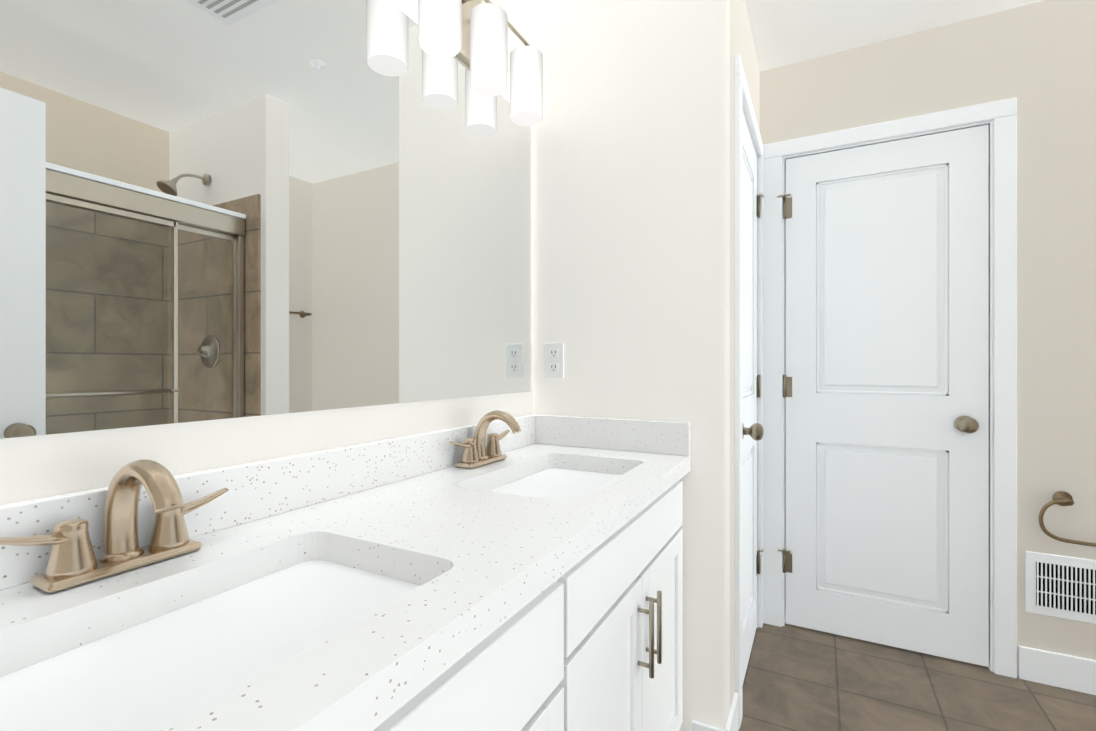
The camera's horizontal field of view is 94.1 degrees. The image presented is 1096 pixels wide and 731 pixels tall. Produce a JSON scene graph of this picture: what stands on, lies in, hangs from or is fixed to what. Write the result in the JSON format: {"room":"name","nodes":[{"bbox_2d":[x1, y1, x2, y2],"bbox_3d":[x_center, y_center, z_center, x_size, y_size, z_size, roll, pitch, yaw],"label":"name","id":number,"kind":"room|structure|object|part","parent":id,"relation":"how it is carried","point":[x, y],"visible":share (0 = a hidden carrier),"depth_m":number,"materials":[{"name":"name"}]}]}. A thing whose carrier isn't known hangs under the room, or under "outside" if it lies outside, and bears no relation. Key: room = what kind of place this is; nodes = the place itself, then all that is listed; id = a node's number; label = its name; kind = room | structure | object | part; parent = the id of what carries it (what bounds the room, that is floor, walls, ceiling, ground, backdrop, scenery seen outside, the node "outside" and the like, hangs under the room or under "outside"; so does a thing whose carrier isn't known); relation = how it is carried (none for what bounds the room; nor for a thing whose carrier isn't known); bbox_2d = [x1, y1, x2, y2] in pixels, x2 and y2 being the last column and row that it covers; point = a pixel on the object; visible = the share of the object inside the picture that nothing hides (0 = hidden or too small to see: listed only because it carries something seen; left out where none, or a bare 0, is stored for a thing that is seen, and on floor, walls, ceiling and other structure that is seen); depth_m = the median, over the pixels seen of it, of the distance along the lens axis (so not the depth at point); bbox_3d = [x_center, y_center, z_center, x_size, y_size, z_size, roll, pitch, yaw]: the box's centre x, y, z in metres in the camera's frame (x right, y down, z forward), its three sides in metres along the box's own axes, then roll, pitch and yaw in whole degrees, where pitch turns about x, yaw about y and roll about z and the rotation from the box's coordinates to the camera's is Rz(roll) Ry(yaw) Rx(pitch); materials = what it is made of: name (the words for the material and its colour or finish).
{"room":"bathroom","nodes":[
{"label":"bathroom","id":0,"kind":"room"},
{"bbox_2d":[0,0,532,504],"bbox_3d":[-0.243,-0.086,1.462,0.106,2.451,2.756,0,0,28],"label":"mirror","id":1,"kind":"object","parent":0,"point":[216,209],"depth_m":0.85,"materials":[{"name":"silver mirror"}]},
{"bbox_2d":[418,0,542,125],"bbox_3d":[-0.172,-0.878,1.350,0.136,0.295,0.528,0,0,28],"label":"sconce","id":2,"kind":"object","parent":1,"relation":"attached to","point":[472,35],"visible":1,"depth_m":1.31,"materials":[{"name":"white glass"}]},
{"bbox_3d":[-0.247,-0.825,1.169,0.098,0.188,0.098,0,0,28],"label":"lamp shade","id":3,"kind":"part","parent":2,"relation":"part of","materials":[{"name":"white glass"}]},
{"bbox_3d":[-0.155,-0.825,1.341,0.098,0.188,0.098,0,0,28],"label":"lamp shade","id":4,"kind":"part","parent":2,"relation":"part of","materials":[{"name":"white glass"}]},
{"bbox_3d":[-0.064,-0.825,1.513,0.098,0.188,0.098,0,0,28],"label":"lamp shade","id":5,"kind":"part","parent":2,"relation":"part of","materials":[{"name":"white glass"}]},
{"bbox_2d":[533,0,759,730],"bbox_3d":[0.457,-0.086,2.021,0.619,2.451,1.000,0,0,28],"label":"wall","id":6,"kind":"structure","parent":0,"point":[634,220],"depth_m":1.54,"materials":[{"name":"white paint"}]},
{"bbox_2d":[545,343,563,377],"bbox_3d":[0.020,-0.017,1.682,0.070,0.116,0.008,0,0,28],"label":"duplex electrical outlet","id":7,"kind":"object","parent":6,"relation":"attached to","point":[554,360],"visible":1,"depth_m":1.68,"materials":[{"name":"white plastic"}]},
{"bbox_2d":[536,414,690,453],"bbox_3d":[0.185,0.212,1.584,0.503,0.095,0.020,0,0,28],"label":"backsplash","id":8,"kind":"structure","parent":6,"relation":"attached to","point":[657,437],"depth_m":1.56,"materials":[{"name":"white stone"}]},
{"bbox_2d":[743,113,764,681],"bbox_3d":[0.755,0.113,1.966,0.185,2.028,0.646,0,0,28],"label":"closet door","id":9,"kind":"structure","parent":6,"relation":"in","point":[753,431],"depth_m":2.00,"materials":[{"name":"white painted wood"},{"name":"satin nickel"}]},
{"bbox_2d":[745,0,1042,70],"bbox_3d":[0.853,-1.342,0.880,2.590,0.060,2.756,0,0,28],"label":"ceiling","id":10,"kind":"structure","parent":0,"point":[785,32],"depth_m":1.94,"materials":[{"name":"white paint"}]},
{"bbox_2d":[738,622,1095,730],"bbox_3d":[0.853,1.164,0.879,2.590,0.050,2.756,0,0,28],"label":"floor","id":11,"kind":"structure","parent":0,"point":[797,678],"depth_m":1.77,"materials":[{"name":"brown tile"}]},
{"bbox_2d":[352,466,690,730],"bbox_3d":[-0.183,0.722,0.896,0.538,0.835,1.582,0,0,28],"label":"bathroom vanity","id":12,"kind":"object","parent":11,"relation":"on","point":[597,645],"depth_m":0.87,"materials":[{"name":"white painted wood"},{"name":"white quartz"},{"name":"brushed nickel"}]},
{"bbox_2d":[0,442,690,730],"bbox_3d":[-0.190,0.282,0.899,0.523,0.045,1.582,0,0,28],"label":"countertop","id":13,"kind":"structure","parent":12,"relation":"on","point":[486,550],"depth_m":0.67,"materials":[{"name":"white stone"}]},
{"bbox_2d":[0,459,235,593],"bbox_3d":[-0.506,0.188,0.636,0.145,0.142,0.256,0,0,28],"label":"faucet","id":14,"kind":"object","parent":13,"relation":"on","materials":[{"name":"gold metal"}]},
{"bbox_2d":[0,546,435,730],"bbox_3d":[-0.351,0.356,0.531,0.352,0.129,0.532,0,0,28],"label":"sink","id":15,"kind":"object","parent":13,"relation":"in","point":[142,669],"depth_m":0.55,"materials":[{"name":"white ceramic"}]},
{"bbox_2d":[0,414,535,589],"bbox_3d":[-0.412,0.212,1.017,0.020,0.095,1.582,0,0,28],"label":"backsplash","id":16,"kind":"structure","parent":13,"relation":"on","point":[276,485],"depth_m":0.92,"materials":[{"name":"white stone"}]},
{"bbox_2d":[444,410,523,469],"bbox_3d":[-0.135,0.188,1.333,0.145,0.142,0.256,0,0,28],"label":"faucet","id":17,"kind":"object","parent":13,"relation":"on","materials":[{"name":"gold metal"}]},
{"bbox_2d":[476,462,623,501],"bbox_3d":[0.028,0.357,1.243,0.352,0.129,0.532,0,0,28],"label":"sink","id":18,"kind":"object","parent":13,"relation":"in","point":[566,480],"depth_m":1.34,"materials":[{"name":"white ceramic"}]},
{"bbox_2d":[760,0,1095,676],"bbox_3d":[1.495,-0.086,2.087,2.390,2.451,0.180,0,0,28],"label":"wall","id":19,"kind":"structure","parent":0,"point":[1037,60],"depth_m":1.84,"materials":[{"name":"beige paint"}]},
{"bbox_2d":[735,54,1016,728],"bbox_3d":[1.129,0.081,1.805,0.970,2.116,0.862,0,0,28],"label":"door frame","id":20,"kind":"structure","parent":19,"relation":"attached to","point":[999,117],"depth_m":1.90,"materials":[{"name":"white wood"}]},
{"bbox_2d":[776,125,988,666],"bbox_3d":[1.336,0.113,2.093,0.726,2.028,0.185,0,0,28],"label":"back door","id":21,"kind":"structure","parent":19,"relation":"in","point":[886,385],"depth_m":2.05,"materials":[{"name":"white painted wood"},{"name":"satin nickel hardware"}]},
{"bbox_2d":[1018,645,1095,694],"bbox_3d":[2.110,1.080,1.650,0.895,0.118,0.016,0,0,28],"label":"baseboard","id":22,"kind":"structure","parent":19,"relation":"attached to","point":[1070,672],"depth_m":1.81,"materials":[{"name":"white"}]},
{"bbox_2d":[1025,551,1095,623],"bbox_3d":[1.865,0.784,1.782,0.300,0.220,0.010,0,0,28],"label":"air vent","id":23,"kind":"object","parent":19,"relation":"in","point":[1059,586],"visible":1,"depth_m":1.81,"materials":[{"name":"white metal"}]},
{"bbox_2d":[1038,491,1095,546],"bbox_3d":[1.846,0.532,1.762,0.244,0.173,0.064,0,0,28],"label":"toilet paper holder","id":24,"kind":"object","parent":19,"relation":"attached to","point":[1061,498],"visible":1,"depth_m":1.78,"materials":[{"name":"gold metal"}]}
]}

